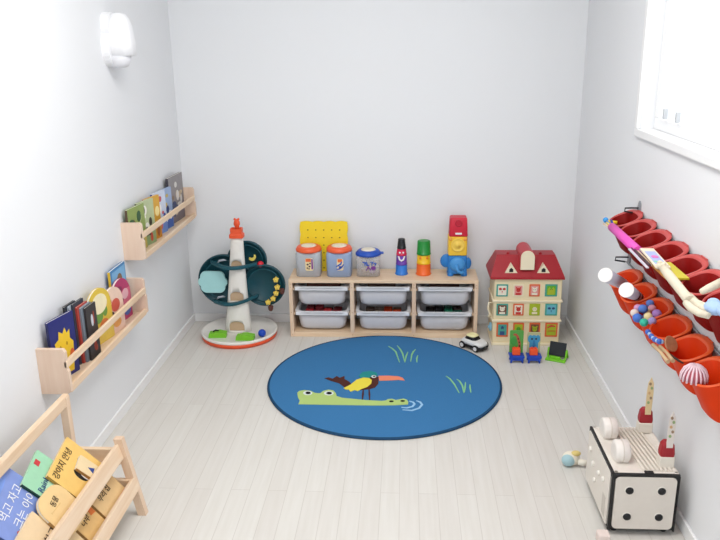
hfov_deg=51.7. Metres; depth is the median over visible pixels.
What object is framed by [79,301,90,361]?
picture book
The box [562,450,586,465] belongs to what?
toy
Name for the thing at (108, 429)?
baseboard
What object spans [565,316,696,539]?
baseboard
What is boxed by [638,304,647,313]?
ball
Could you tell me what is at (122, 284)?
picture book
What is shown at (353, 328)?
storage unit
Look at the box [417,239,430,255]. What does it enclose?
cup
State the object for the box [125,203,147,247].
picture book
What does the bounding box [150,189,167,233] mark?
picture book
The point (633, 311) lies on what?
ball
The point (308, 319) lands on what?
tray
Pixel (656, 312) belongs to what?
ball
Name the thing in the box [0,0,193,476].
wall
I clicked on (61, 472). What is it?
picture book
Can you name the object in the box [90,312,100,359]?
art
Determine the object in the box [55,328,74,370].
art
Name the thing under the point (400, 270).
cup
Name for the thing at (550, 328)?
picture
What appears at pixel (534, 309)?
picture
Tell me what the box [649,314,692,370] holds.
bin
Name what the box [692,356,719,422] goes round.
bin
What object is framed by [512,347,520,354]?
block
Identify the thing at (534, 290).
picture
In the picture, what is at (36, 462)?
art
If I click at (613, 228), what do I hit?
wand
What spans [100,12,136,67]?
wall lamp
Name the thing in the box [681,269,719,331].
bin
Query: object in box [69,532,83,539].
picture book
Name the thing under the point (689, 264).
bin
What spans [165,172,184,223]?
picture book
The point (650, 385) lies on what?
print
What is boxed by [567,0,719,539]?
wall
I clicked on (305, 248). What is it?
lid
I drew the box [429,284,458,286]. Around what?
block
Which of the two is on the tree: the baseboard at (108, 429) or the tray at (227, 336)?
the tray at (227, 336)
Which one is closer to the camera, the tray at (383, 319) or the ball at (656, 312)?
the ball at (656, 312)
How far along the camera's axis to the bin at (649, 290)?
2.49 m
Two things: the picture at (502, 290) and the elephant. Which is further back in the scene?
the elephant
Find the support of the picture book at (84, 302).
on the shelf at (55, 376)
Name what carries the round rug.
on the floor
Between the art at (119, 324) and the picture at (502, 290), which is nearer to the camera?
the art at (119, 324)
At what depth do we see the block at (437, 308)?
3.76 m
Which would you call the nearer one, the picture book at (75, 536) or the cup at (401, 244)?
the picture book at (75, 536)
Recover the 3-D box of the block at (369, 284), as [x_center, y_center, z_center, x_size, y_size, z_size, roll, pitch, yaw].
[0.110,0.100,3.776,0.140,0.082,0.046,0,17,3]
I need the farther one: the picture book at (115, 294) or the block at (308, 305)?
the block at (308, 305)
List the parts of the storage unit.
panel, panel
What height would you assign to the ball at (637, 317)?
0.028 m
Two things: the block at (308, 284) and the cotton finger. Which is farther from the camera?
the block at (308, 284)
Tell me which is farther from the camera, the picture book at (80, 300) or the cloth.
the picture book at (80, 300)
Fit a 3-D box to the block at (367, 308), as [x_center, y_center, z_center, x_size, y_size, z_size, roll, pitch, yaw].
[0.053,0.227,3.815,0.043,0.077,0.049,0,17,4]
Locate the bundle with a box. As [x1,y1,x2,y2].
[628,247,651,268]
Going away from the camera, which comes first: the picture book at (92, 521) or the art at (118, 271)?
the picture book at (92, 521)
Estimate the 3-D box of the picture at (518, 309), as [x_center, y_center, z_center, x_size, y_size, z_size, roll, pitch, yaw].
[0.755,0.190,3.545,0.037,0.046,0.004,0,17,3]
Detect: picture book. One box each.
[0,468,38,539]
[14,511,69,539]
[20,450,53,498]
[36,485,84,534]
[45,310,79,374]
[45,437,100,497]
[62,300,74,312]
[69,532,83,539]
[71,298,82,364]
[74,455,97,478]
[75,301,86,362]
[76,507,104,539]
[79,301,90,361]
[83,301,100,360]
[87,288,114,344]
[91,476,124,518]
[107,261,125,286]
[107,287,125,333]
[112,278,132,319]
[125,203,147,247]
[134,198,156,244]
[142,194,161,238]
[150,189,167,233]
[159,186,173,228]
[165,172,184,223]
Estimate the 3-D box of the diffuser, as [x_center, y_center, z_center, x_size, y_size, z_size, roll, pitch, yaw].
[-0.908,-0.789,2.815,0.086,0.044,0.086,0,17,3]
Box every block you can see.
[306,304,315,310]
[307,283,340,285]
[315,304,323,310]
[366,307,374,310]
[368,283,394,286]
[384,306,391,309]
[426,306,433,310]
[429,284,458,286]
[435,306,442,311]
[444,308,452,311]
[453,306,461,309]
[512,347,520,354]
[529,347,537,354]
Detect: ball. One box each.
[258,329,265,336]
[630,309,638,315]
[632,313,642,322]
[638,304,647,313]
[639,318,648,326]
[644,312,652,319]
[646,300,653,306]
[648,305,655,311]
[648,317,655,324]
[652,309,661,316]
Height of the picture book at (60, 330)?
0.208 m
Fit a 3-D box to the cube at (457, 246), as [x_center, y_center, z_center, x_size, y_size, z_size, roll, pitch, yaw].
[0.480,-0.126,3.663,0.092,0.098,0.087,0,17,3]
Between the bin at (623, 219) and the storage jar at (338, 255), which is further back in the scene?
the storage jar at (338, 255)
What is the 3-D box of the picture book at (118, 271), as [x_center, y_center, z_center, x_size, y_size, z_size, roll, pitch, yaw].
[-0.933,0.088,2.878,0.011,0.212,0.151,0,17,3]
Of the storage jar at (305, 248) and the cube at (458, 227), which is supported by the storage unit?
the storage jar at (305, 248)
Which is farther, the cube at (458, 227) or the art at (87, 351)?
the cube at (458, 227)
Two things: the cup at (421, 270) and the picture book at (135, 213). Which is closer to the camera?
the picture book at (135, 213)
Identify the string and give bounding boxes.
[645,329,663,343]
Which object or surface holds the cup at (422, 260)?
on the cup at (421, 270)
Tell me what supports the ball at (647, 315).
in the bin at (666, 306)
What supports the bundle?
on the bin at (670, 250)
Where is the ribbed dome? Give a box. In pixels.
[679,363,708,385]
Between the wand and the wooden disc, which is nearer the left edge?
the wand
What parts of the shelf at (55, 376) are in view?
panel, rail, shelf, panel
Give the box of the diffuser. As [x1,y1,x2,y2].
[111,56,130,67]
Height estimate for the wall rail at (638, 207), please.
0.057 m
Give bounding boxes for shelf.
[35,278,148,393]
[120,187,196,259]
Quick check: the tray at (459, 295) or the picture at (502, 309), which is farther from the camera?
the tray at (459, 295)
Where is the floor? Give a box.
[101,321,684,539]
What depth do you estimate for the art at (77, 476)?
2.10 m
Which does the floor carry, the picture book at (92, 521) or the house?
the house
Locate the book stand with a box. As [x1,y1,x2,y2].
[0,394,147,539]
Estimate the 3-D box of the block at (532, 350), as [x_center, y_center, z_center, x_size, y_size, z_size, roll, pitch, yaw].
[0.792,0.370,3.393,0.036,0.036,0.026,0,17,3]
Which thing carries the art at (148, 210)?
attached to the picture book at (148, 203)
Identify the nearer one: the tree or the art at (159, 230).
the art at (159, 230)
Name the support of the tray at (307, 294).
in the storage unit
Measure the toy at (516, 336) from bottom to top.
0.145 m
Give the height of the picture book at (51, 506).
0.106 m
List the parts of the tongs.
tong arm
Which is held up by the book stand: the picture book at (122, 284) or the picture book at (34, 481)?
the picture book at (34, 481)
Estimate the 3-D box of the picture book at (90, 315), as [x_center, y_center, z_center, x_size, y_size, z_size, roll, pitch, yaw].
[-0.908,0.207,2.526,0.007,0.190,0.071,1,17,7]
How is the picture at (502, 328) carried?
attached to the house
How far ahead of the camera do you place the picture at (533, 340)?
3.40 m
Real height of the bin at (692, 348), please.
0.148 m
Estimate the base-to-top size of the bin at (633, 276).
0.148 m
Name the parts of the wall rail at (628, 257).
bracket arm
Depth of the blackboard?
3.42 m
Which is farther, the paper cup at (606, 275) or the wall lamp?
the wall lamp
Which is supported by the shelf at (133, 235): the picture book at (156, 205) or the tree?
the picture book at (156, 205)
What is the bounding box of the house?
[486,242,564,345]
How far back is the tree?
3.69 m
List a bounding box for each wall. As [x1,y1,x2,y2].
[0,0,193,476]
[167,0,588,315]
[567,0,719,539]
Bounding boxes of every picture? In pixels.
[498,286,506,294]
[498,305,506,313]
[498,324,506,334]
[510,333,520,346]
[514,286,522,294]
[514,305,522,313]
[514,324,522,329]
[528,335,539,348]
[530,286,538,294]
[530,305,538,313]
[531,324,538,331]
[546,286,555,294]
[546,305,555,313]
[546,324,555,334]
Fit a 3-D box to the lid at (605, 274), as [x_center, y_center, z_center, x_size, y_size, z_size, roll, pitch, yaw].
[0.820,0.017,2.483,0.049,0.046,0.023,14,23,40]
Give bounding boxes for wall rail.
[615,254,719,355]
[624,201,712,268]
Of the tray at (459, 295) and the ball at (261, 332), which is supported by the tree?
the ball at (261, 332)
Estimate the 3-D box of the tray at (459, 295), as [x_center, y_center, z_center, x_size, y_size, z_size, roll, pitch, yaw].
[0.422,0.109,3.731,0.274,0.104,0.190,0,17,3]
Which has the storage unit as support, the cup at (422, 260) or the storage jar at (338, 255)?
the storage jar at (338, 255)
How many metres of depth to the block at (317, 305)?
3.81 m
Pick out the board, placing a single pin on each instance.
(326, 233)
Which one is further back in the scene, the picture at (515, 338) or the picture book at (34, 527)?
the picture at (515, 338)
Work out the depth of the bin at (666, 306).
2.34 m
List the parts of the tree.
cloud plate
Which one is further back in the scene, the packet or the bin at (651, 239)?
the bin at (651, 239)
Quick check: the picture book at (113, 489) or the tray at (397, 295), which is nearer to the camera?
the picture book at (113, 489)
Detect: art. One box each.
[0,474,18,533]
[34,459,53,489]
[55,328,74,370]
[74,470,88,480]
[86,349,89,360]
[88,507,95,514]
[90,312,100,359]
[93,293,113,343]
[111,298,125,332]
[112,264,125,282]
[117,286,130,314]
[130,211,147,246]
[144,206,156,244]
[154,206,161,237]
[159,196,167,232]
[165,194,173,227]
[172,182,184,222]
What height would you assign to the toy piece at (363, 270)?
0.029 m
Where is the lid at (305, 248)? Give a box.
[296,243,321,253]
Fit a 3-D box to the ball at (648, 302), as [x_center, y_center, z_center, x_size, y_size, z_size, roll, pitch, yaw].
[0.932,0.108,2.390,0.025,0.025,0.026,0,17,3]
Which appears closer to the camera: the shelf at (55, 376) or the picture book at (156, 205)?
the shelf at (55, 376)
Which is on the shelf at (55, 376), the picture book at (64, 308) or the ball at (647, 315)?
the picture book at (64, 308)
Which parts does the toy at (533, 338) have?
seat, backrest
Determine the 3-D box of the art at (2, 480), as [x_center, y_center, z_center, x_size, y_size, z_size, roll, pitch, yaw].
[-0.865,0.611,1.884,0.002,0.190,0.176,-39,24,14]
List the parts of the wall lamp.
plate, lamp shade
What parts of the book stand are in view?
rail, post, rail, rail, leg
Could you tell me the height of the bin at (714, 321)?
0.148 m
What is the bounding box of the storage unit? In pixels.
[288,268,478,337]
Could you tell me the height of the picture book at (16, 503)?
0.192 m
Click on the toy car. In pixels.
(472, 340)
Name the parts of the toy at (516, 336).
seat, backrest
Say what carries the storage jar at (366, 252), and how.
on the storage unit
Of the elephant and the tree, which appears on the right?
the elephant
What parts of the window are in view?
sash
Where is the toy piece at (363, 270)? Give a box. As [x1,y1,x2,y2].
[361,267,367,272]
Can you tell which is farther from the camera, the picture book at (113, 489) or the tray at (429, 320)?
the tray at (429, 320)
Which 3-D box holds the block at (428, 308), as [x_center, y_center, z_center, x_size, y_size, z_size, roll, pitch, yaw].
[0.357,0.227,3.796,0.042,0.080,0.050,0,17,3]
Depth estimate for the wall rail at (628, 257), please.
2.70 m
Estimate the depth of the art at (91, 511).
2.12 m
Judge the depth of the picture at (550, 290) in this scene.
3.51 m
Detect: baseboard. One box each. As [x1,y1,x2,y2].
[90,314,194,446]
[193,313,564,323]
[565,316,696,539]
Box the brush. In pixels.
[670,354,683,363]
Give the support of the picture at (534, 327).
attached to the house
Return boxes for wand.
[603,217,640,255]
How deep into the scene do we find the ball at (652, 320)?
2.25 m
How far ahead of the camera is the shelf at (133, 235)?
3.07 m
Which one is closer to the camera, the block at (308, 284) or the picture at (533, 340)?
the picture at (533, 340)
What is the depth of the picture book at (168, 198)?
3.43 m
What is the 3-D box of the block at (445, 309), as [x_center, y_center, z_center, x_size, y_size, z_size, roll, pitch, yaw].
[0.445,0.239,3.737,0.041,0.090,0.047,0,17,4]
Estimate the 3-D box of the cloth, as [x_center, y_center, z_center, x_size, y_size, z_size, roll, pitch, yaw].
[0.819,0.089,1.702,0.044,0.034,0.084,-5,17,-12]
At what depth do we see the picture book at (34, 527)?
1.88 m
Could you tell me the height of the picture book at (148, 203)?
0.192 m
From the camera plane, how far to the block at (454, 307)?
3.76 m
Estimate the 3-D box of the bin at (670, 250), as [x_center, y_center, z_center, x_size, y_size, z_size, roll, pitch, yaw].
[0.917,-0.009,2.234,0.106,0.148,0.143,0,17,3]
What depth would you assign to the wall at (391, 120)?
3.62 m
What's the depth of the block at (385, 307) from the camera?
3.79 m
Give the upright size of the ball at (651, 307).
0.025 m
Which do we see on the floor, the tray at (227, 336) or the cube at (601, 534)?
the cube at (601, 534)
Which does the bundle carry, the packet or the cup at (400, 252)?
the packet
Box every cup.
[395,265,407,275]
[396,249,406,255]
[396,255,406,265]
[397,238,405,249]
[416,255,430,264]
[416,264,430,275]
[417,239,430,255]
[598,268,627,287]
[619,282,643,300]
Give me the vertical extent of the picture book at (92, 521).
0.084 m
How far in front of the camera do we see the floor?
2.61 m
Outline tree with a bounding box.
[198,218,285,348]
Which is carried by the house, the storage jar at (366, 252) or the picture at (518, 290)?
the picture at (518, 290)
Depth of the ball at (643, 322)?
2.23 m
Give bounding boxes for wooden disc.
[664,336,677,351]
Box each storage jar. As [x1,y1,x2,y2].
[296,243,321,270]
[326,243,351,276]
[356,247,383,270]
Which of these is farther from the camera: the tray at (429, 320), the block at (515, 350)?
the tray at (429, 320)
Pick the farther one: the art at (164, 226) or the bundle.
the art at (164, 226)
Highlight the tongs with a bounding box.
[651,343,674,363]
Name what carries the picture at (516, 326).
attached to the house
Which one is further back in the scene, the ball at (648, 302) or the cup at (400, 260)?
the cup at (400, 260)
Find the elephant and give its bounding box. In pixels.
[440,253,470,275]
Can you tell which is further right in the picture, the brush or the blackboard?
the brush
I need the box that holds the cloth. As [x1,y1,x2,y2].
[704,298,719,315]
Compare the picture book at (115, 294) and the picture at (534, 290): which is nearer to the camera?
the picture book at (115, 294)
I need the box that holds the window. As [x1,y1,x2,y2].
[634,0,719,170]
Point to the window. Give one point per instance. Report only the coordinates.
(711, 139)
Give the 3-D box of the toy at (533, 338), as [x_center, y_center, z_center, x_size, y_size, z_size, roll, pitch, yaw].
[0.795,0.355,3.395,0.066,0.136,0.054,0,17,3]
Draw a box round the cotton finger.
[699,278,719,293]
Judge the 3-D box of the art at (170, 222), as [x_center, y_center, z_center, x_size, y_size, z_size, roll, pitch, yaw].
[-0.886,-0.268,3.413,0.002,0.160,0.118,3,17,12]
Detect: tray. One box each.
[201,315,277,345]
[294,283,349,303]
[295,299,349,328]
[355,283,410,304]
[356,300,410,328]
[416,300,471,329]
[417,284,472,304]
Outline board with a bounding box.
[300,221,347,270]
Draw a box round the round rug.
[267,336,501,439]
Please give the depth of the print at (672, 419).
2.14 m
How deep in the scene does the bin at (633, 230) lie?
2.54 m
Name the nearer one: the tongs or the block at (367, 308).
the tongs
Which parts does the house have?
handle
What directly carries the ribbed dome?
in the bin at (708, 395)
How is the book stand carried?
on the floor
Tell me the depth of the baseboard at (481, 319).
3.94 m
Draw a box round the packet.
[640,248,670,268]
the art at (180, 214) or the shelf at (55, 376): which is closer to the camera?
the shelf at (55, 376)
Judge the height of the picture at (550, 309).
0.046 m
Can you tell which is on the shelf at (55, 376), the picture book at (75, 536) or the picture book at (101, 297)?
the picture book at (101, 297)
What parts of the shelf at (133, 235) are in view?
panel, shelf, rail, panel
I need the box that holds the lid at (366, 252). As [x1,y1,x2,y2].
[356,247,383,257]
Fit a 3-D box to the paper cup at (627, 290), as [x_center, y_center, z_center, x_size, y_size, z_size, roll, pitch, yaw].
[0.890,0.074,2.423,0.049,0.092,0.133,15,23,41]
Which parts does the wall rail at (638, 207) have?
bracket arm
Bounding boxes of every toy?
[508,330,524,362]
[526,332,541,363]
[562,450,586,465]
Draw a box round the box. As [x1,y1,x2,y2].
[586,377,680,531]
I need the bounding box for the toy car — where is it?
[459,332,488,352]
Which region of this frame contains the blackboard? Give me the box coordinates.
[545,341,568,362]
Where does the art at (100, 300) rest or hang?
attached to the picture book at (101, 297)
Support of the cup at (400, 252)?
on the cup at (400, 260)
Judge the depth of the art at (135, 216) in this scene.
3.05 m
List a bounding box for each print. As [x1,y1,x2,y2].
[647,382,652,403]
[669,417,674,437]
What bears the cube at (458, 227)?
on the cube at (457, 246)
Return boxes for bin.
[609,269,642,313]
[610,209,642,253]
[620,282,657,330]
[621,219,656,265]
[634,229,671,279]
[639,297,673,343]
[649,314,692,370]
[652,241,688,294]
[666,333,713,394]
[669,254,708,311]
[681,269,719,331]
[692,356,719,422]
[702,290,719,343]
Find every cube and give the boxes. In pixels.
[447,233,466,255]
[448,215,467,236]
[596,529,609,539]
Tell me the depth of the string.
2.13 m

